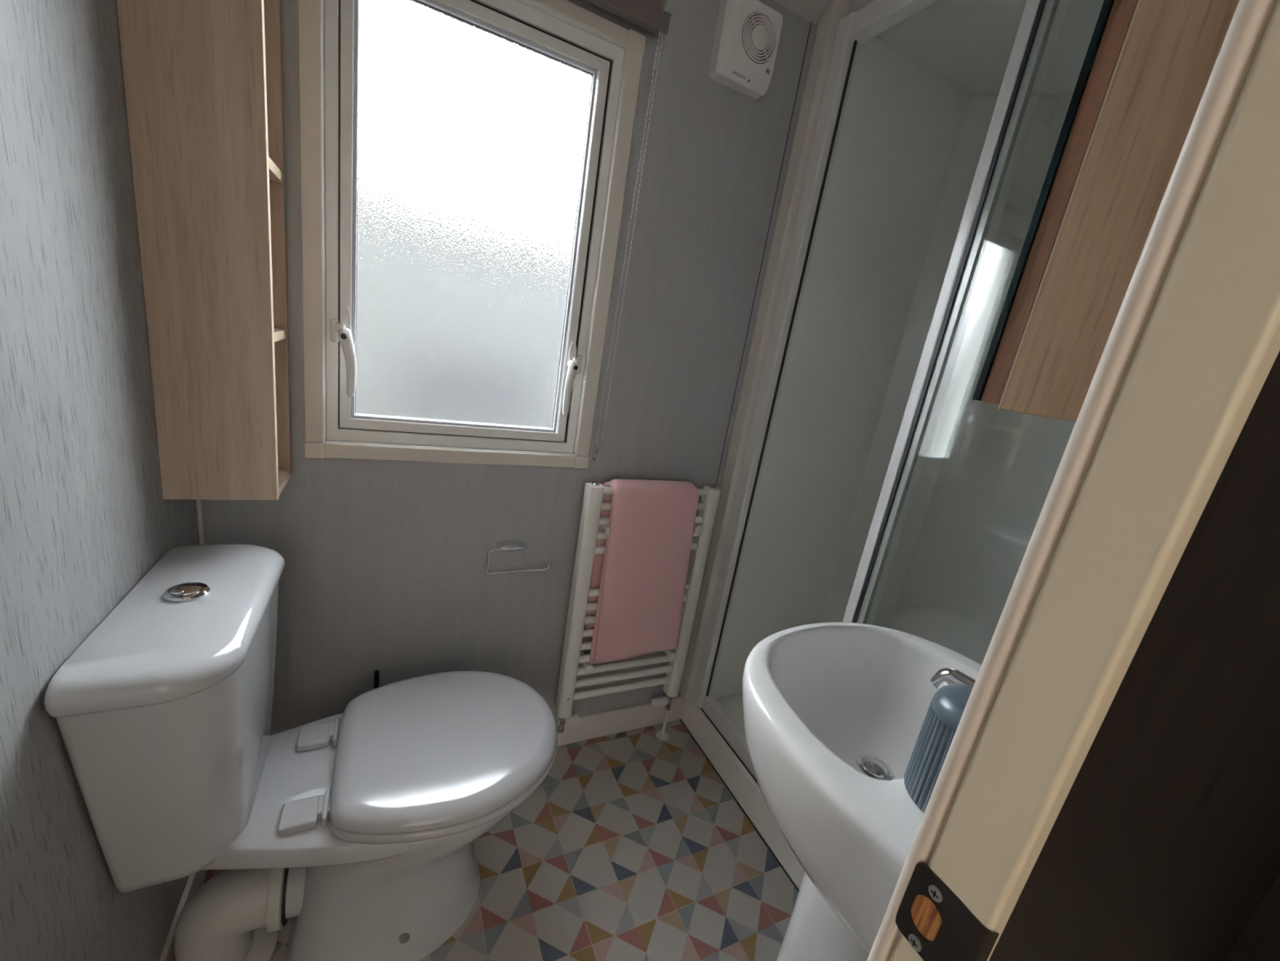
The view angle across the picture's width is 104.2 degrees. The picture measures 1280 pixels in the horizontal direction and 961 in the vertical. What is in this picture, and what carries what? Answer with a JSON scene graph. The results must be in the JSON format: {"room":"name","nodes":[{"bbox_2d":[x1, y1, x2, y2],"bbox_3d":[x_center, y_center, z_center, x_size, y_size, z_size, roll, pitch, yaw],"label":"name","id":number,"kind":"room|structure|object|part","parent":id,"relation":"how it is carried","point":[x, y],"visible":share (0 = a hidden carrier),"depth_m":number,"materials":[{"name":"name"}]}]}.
{"room":"bathroom","nodes":[
{"label":"bathroom","id":0,"kind":"room"},
{"bbox_2d":[0,0,199,960],"bbox_3d":[-0.494,0.029,0.189,0.050,2.097,1.622,2,17,-27],"label":"wall","id":1,"kind":"structure","parent":0,"point":[85,516],"depth_m":0.57,"materials":[{"name":"grey paint"}]},
{"bbox_2d":[158,869,208,960],"bbox_3d":[-0.748,0.907,0.709,0.010,0.072,1.019,2,17,-27],"label":"baseboard","id":2,"kind":"structure","parent":1,"relation":"attached to","point":[195,881],"depth_m":0.93,"materials":[{"name":"beige"}]},
{"bbox_2d":[203,718,798,960],"bbox_3d":[-0.314,1.182,0.091,3.861,0.001,2.660,2,17,-27],"label":"floor","id":3,"kind":"structure","parent":0,"point":[632,846],"depth_m":1.19,"materials":[{"name":"tile"}]},
{"bbox_2d":[173,867,288,960],"bbox_3d":[-0.744,0.788,0.904,0.184,0.198,0.160,2,17,-27],"label":"pipe","id":4,"kind":"object","parent":3,"relation":"on","point":[236,914],"visible":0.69,"depth_m":0.87,"materials":[{"name":"white plastic"}]},
{"bbox_2d":[44,543,557,960],"bbox_3d":[-0.483,0.526,0.940,0.661,0.762,0.400,2,17,-27],"label":"toilet","id":5,"kind":"object","parent":3,"relation":"on","point":[375,810],"visible":1,"depth_m":0.80,"materials":[{"name":"white ceramic"}]},
{"bbox_3d":[-0.650,0.185,0.738,0.164,0.039,0.400,2,17,-27],"label":"cistern lid","id":6,"kind":"part","parent":5,"relation":"part of","materials":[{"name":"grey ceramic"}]},
{"bbox_3d":[-0.516,0.542,0.833,0.037,0.016,0.036,2,17,-27],"label":"hinge arm","id":7,"kind":"part","parent":5,"relation":"part of","materials":[{"name":"grey plastic"}]},
{"bbox_3d":[-0.589,0.490,0.980,0.037,0.016,0.036,2,17,-27],"label":"hinge arm","id":8,"kind":"part","parent":5,"relation":"part of","materials":[{"name":"grey plastic"}]},
{"bbox_3d":[-0.366,0.497,0.987,0.407,0.026,0.383,2,17,-27],"label":"lid","id":9,"kind":"part","parent":5,"relation":"part of","materials":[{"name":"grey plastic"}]},
{"bbox_2d":[373,670,379,688],"bbox_3d":[-0.658,0.614,1.240,0.011,0.325,0.011,2,17,-27],"label":"pipe stub","id":10,"kind":"object","parent":3,"relation":"on","point":[376,673],"visible":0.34,"depth_m":1.20,"materials":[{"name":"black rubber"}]},
{"bbox_2d":[650,695,673,740],"bbox_3d":[0.068,0.750,1.595,0.086,0.171,0.044,2,17,-27],"label":"radiator valve","id":11,"kind":"object","parent":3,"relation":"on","point":[661,735],"visible":0.85,"depth_m":1.59,"materials":[{"name":"silver metal"}]},
{"bbox_3d":[0.063,0.698,1.574,0.056,0.024,0.024,2,17,-27],"label":"valve knob","id":12,"kind":"part","parent":11,"relation":"part of","materials":[{"name":"white plastic"}]},
{"bbox_2d":[680,692,804,891],"bbox_3d":[0.682,0.932,1.420,0.720,0.108,1.045,2,17,-27],"label":"shower tray","id":13,"kind":"object","parent":3,"relation":"on","point":[738,780],"visible":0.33,"depth_m":1.44,"materials":[{"name":"white plastic"}]},
{"bbox_2d":[678,0,1059,783],"bbox_3d":[0.528,-0.052,0.999,0.066,1.936,1.046,2,17,-27],"label":"shower door frame","id":14,"kind":"structure","parent":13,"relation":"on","point":[839,35],"depth_m":1.20,"materials":[{"name":"beige"}]},
{"bbox_3d":[0.417,0.861,1.211,0.028,0.050,0.954,2,17,-27],"label":"rail","id":15,"kind":"part","parent":14,"relation":"part of","materials":[{"name":"white plastic"}]},
{"bbox_3d":[0.311,-0.202,1.423,0.049,1.936,0.048,2,17,-27],"label":"wall post","id":16,"kind":"part","parent":14,"relation":"part of","materials":[{"name":"beige plastic"}]},
{"bbox_3d":[0.692,-0.900,0.754,0.038,0.051,0.998,2,17,-27],"label":"head rail","id":17,"kind":"part","parent":14,"relation":"part of","materials":[{"name":"white metal"}]},
{"bbox_2d":[742,622,981,960],"bbox_3d":[0.284,0.674,0.744,0.438,0.820,0.378,2,17,-27],"label":"basin","id":18,"kind":"object","parent":3,"relation":"on","point":[834,713],"visible":0.6,"depth_m":0.64,"materials":[{"name":"white ceramic"}]},
{"bbox_2d":[904,684,973,812],"bbox_3d":[0.310,0.255,0.474,0.077,0.125,0.077,2,17,-27],"label":"toiletry bottle","id":19,"kind":"object","parent":18,"relation":"on","point":[947,706],"visible":0.29,"depth_m":0.47,"materials":[{"name":"blue plastic"}]},
{"bbox_2d":[930,667,975,689],"bbox_3d":[0.388,0.255,0.544,0.048,0.115,0.144,2,17,-27],"label":"tap","id":20,"kind":"object","parent":18,"relation":"on","point":[944,676],"visible":0.17,"depth_m":0.58,"materials":[{"name":"silver metal"}]},
{"bbox_2d":[201,0,970,736],"bbox_3d":[-0.021,-0.229,1.337,1.911,2.147,0.100,2,17,-27],"label":"wall","id":21,"kind":"structure","parent":0,"point":[384,569],"depth_m":1.27,"materials":[{"name":"grey paint"}]},
{"bbox_2d":[195,499,204,544],"bbox_3d":[-0.809,-0.210,0.893,0.007,1.908,0.007,2,17,-27],"label":"trim","id":22,"kind":"structure","parent":21,"relation":"attached to","point":[198,502],"depth_m":0.97,"materials":[{"name":"beige"}]},
{"bbox_2d":[115,0,292,500],"bbox_3d":[-0.659,-0.510,0.776,0.154,1.092,0.153,2,17,-27],"label":"wall shelf unit","id":23,"kind":"object","parent":21,"relation":"attached to","point":[203,86],"visible":1,"depth_m":0.75,"materials":[{"name":"brown wood"}]},
{"bbox_3d":[-0.658,-0.507,0.777,0.144,0.016,0.123,2,17,-27],"label":"shelf","id":24,"kind":"part","parent":23,"relation":"part of","materials":[{"name":"brown wood"}]},
{"bbox_3d":[-0.688,-0.531,0.835,0.153,1.092,0.015,2,17,-27],"label":"panel","id":25,"kind":"part","parent":23,"relation":"part of","materials":[{"name":"brown wood"}]},
{"bbox_3d":[-0.699,-0.257,0.844,0.144,0.016,0.123,2,17,-27],"label":"shelf","id":26,"kind":"part","parent":23,"relation":"part of","materials":[{"name":"brown wood"}]},
{"bbox_3d":[-0.744,0.003,0.914,0.152,0.015,0.123,2,17,-27],"label":"panel","id":27,"kind":"part","parent":23,"relation":"part of","materials":[{"name":"brown wood"}]},
{"bbox_2d":[297,0,646,468],"bbox_3d":[-0.349,-0.496,1.056,0.607,0.936,0.144,2,17,-27],"label":"window","id":28,"kind":"structure","parent":21,"relation":"in","point":[464,163],"depth_m":1.02,"materials":[{"name":"beige"}]},
{"bbox_3d":[-0.590,-0.496,0.897,0.032,0.875,0.015,2,17,-27],"label":"casing","id":29,"kind":"part","parent":28,"relation":"part of","materials":[{"name":"beige"}]},
{"bbox_3d":[-0.577,-0.313,0.978,0.017,0.056,0.008,2,17,-27],"label":"handle","id":30,"kind":"part","parent":28,"relation":"part of","materials":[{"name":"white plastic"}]},
{"bbox_3d":[-0.573,-0.230,0.975,0.039,0.131,0.022,18,17,29],"label":"handle lever","id":31,"kind":"part","parent":28,"relation":"part of","materials":[{"name":"white plastic"}]},
{"bbox_3d":[-0.407,-0.056,1.142,0.537,0.030,0.015,2,17,-27],"label":"casing","id":32,"kind":"part","parent":28,"relation":"part of","materials":[{"name":"beige wood"}]},
{"bbox_3d":[-0.350,-0.496,1.050,0.426,0.757,0.004,2,17,-27],"label":"glass","id":33,"kind":"part","parent":28,"relation":"part of","materials":[{"name":"white glass"}]},
{"bbox_3d":[-0.165,-0.218,1.179,0.022,0.131,0.039,11,15,5],"label":"handle lever","id":34,"kind":"part","parent":28,"relation":"part of","materials":[{"name":"white plastic"}]},
{"bbox_3d":[-0.161,-0.301,1.187,0.017,0.056,0.008,2,17,-27],"label":"handle","id":35,"kind":"part","parent":28,"relation":"part of","materials":[{"name":"white plastic"}]},
{"bbox_3d":[-0.265,-0.918,0.909,0.537,0.026,0.015,2,17,-27],"label":"casing","id":36,"kind":"part","parent":28,"relation":"part of","materials":[{"name":"beige wood"}]},
{"bbox_3d":[-0.080,-0.481,1.153,0.035,0.875,0.015,2,17,-27],"label":"casing","id":37,"kind":"part","parent":28,"relation":"part of","materials":[{"name":"beige plastic"}]},
{"bbox_2d":[584,0,675,447],"bbox_3d":[-0.305,-0.543,0.978,0.662,0.964,0.086,2,17,-27],"label":"roller blind","id":38,"kind":"object","parent":28,"relation":"attached to","point":[653,16],"visible":1,"depth_m":0.98,"materials":[{"name":"grey fabric"}]},
{"bbox_2d":[485,539,551,574],"bbox_3d":[-0.307,0.192,1.265,0.162,0.079,0.034,2,17,-27],"label":"toilet roll holder","id":39,"kind":"object","parent":21,"relation":"attached to","point":[508,545],"visible":1,"depth_m":1.24,"materials":[{"name":"silver metal"}]},
{"bbox_2d":[591,446,598,461],"bbox_3d":[-0.113,-0.065,1.279,0.011,0.040,0.020,2,17,-27],"label":"hook","id":40,"kind":"object","parent":21,"relation":"attached to","point":[595,452],"visible":1,"depth_m":1.28,"materials":[{"name":"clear plastic"}]},
{"bbox_2d":[555,695,684,746],"bbox_3d":[-0.414,0.759,1.425,1.241,0.090,0.012,2,17,-27],"label":"baseboard","id":41,"kind":"structure","parent":21,"relation":"attached to","point":[602,723],"depth_m":1.59,"materials":[{"name":"beige"}]},
{"bbox_2d":[555,480,720,718],"bbox_3d":[-0.011,0.332,1.420,0.394,0.689,0.074,2,17,-27],"label":"towel radiator","id":42,"kind":"object","parent":21,"relation":"attached to","point":[573,654],"visible":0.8,"depth_m":1.39,"materials":[{"name":"white metal"}]},
{"bbox_2d":[555,713,579,736],"bbox_3d":[-0.216,0.697,1.457,0.063,0.090,0.059,2,17,-27],"label":"radiator valve","id":43,"kind":"object","parent":42,"relation":"attached to","point":[573,718],"visible":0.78,"depth_m":1.43,"materials":[{"name":"silver metal"}]},
{"bbox_3d":[-0.198,0.690,1.443,0.044,0.024,0.024,2,17,-27],"label":"valve knob","id":44,"kind":"part","parent":43,"relation":"part of","materials":[{"name":"white plastic"}]},
{"bbox_3d":[-0.164,0.336,1.329,0.040,0.680,0.040,2,17,-27],"label":"post","id":45,"kind":"part","parent":42,"relation":"part of","materials":[{"name":"white metal"}]},
{"bbox_2d":[584,479,699,664],"bbox_3d":[0.006,0.256,1.379,0.291,0.532,0.074,2,17,-27],"label":"towel","id":46,"kind":"object","parent":42,"relation":"hanging from","point":[640,577],"visible":0.96,"depth_m":1.34,"materials":[{"name":"pink fabric"}]},
{"bbox_3d":[0.152,0.346,1.488,0.040,0.680,0.040,2,17,-27],"label":"post","id":47,"kind":"part","parent":42,"relation":"part of","materials":[{"name":"white metal"}]},
{"bbox_2d":[708,0,782,99],"bbox_3d":[0.241,-0.973,1.114,0.145,0.155,0.055,2,17,-27],"label":"fan","id":48,"kind":"object","parent":21,"relation":"attached to","point":[747,35],"visible":1,"depth_m":1.09,"materials":[{"name":"white plastic"}]},
{"bbox_2d":[742,11,776,62],"bbox_3d":[0.264,-0.974,1.097,0.090,0.090,0.003,2,17,-27],"label":"grille","id":49,"kind":"object","parent":48,"relation":"attached to","point":[759,28],"depth_m":1.10,"materials":[{"name":"white plastic"}]},
{"bbox_2d":[715,22,811,484],"bbox_3d":[0.258,-0.180,1.433,0.002,1.908,0.002,2,17,-27],"label":"trim","id":50,"kind":"structure","parent":21,"relation":"attached to","point":[811,23],"depth_m":1.31,"materials":[{"name":"grey plastic"}]},
{"bbox_2d":[773,0,831,25],"bbox_3d":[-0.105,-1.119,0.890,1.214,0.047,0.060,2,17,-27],"label":"ceiling","id":51,"kind":"structure","parent":21,"relation":"attached to","point":[811,11],"depth_m":1.16,"materials":[{"name":"grey paint"}]},
{"bbox_2d":[821,95,1061,627],"bbox_3d":[0.906,-0.154,1.720,0.266,2.095,0.102,15,16,21],"label":"wall","id":52,"kind":"structure","parent":0,"point":[1040,111],"depth_m":1.59,"materials":[{"name":"white"}]},
{"bbox_2d":[847,0,1103,95],"bbox_3d":[-0.063,-0.804,-0.441,4.050,0.050,2.780,2,17,-27],"label":"ceiling","id":53,"kind":"structure","parent":0,"point":[968,44],"depth_m":1.22,"materials":[{"name":"white paint"}]},
{"bbox_2d":[888,91,1075,664],"bbox_3d":[1.214,0.011,1.296,0.068,2.095,0.950,2,17,-27],"label":"wall","id":54,"kind":"structure","parent":0,"point":[998,468],"depth_m":1.53,"materials":[{"name":"white"}]},
{"bbox_2d":[988,351,1279,960],"bbox_3d":[0.833,0.142,0.580,1.385,2.097,0.040,2,17,-27],"label":"wall","id":55,"kind":"structure","parent":0,"point":[1163,844],"depth_m":0.34,"materials":[{"name":"brown wood"}]},
{"bbox_2d":[866,0,1279,960],"bbox_3d":[-0.065,0.138,0.138,0.676,2.045,0.050,2,17,-27],"label":"door frame","id":56,"kind":"structure","parent":55,"relation":"in","point":[1193,344],"depth_m":0.23,"materials":[{"name":"beige wood"}]},
{"bbox_2d":[895,862,999,960],"bbox_3d":[0.179,0.267,0.296,0.005,0.055,0.045,0,18,-32],"label":"strike plate","id":57,"kind":"object","parent":56,"relation":"attached to","point":[935,922],"visible":1,"depth_m":0.30,"materials":[{"name":"brown metal"}]},
{"bbox_2d":[1223,874,1279,960],"bbox_3d":[1.769,0.398,0.299,0.050,2.047,1.383,2,17,-27],"label":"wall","id":58,"kind":"structure","parent":0,"point":[1260,940],"depth_m":1.07,"materials":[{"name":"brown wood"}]},
{"bbox_3d":[0.830,0.159,0.609,1.363,2.045,0.002,2,17,-27],"label":"wall","id":59,"kind":"structure","parent":0,"visible":0},
{"bbox_2d":[972,0,1239,422],"bbox_3d":[0.506,-0.324,0.349,0.403,0.602,0.114,2,17,-27],"label":"upper cabinet","id":60,"kind":"object","parent":59,"relation":"attached to","point":[1148,65],"visible":0.4,"depth_m":0.32,"materials":[{"name":"brown wood"}]},
{"bbox_2d":[980,17,1098,373],"bbox_3d":[0.482,-0.343,0.397,0.402,0.598,0.001,2,17,-27],"label":"mirror","id":61,"kind":"object","parent":60,"relation":"attached to","point":[1088,77],"depth_m":0.34,"materials":[{"name":"black mirror"}]},
{"bbox_2d":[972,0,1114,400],"bbox_3d":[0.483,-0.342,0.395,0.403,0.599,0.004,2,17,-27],"label":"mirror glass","id":62,"kind":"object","parent":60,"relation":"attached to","point":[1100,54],"depth_m":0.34,"materials":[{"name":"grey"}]},
{"bbox_3d":[0.487,-0.339,0.387,0.399,0.600,0.014,2,17,-27],"label":"cabinet door","id":63,"kind":"part","parent":60,"relation":"part of","materials":[{"name":"brown wood"}]}
]}

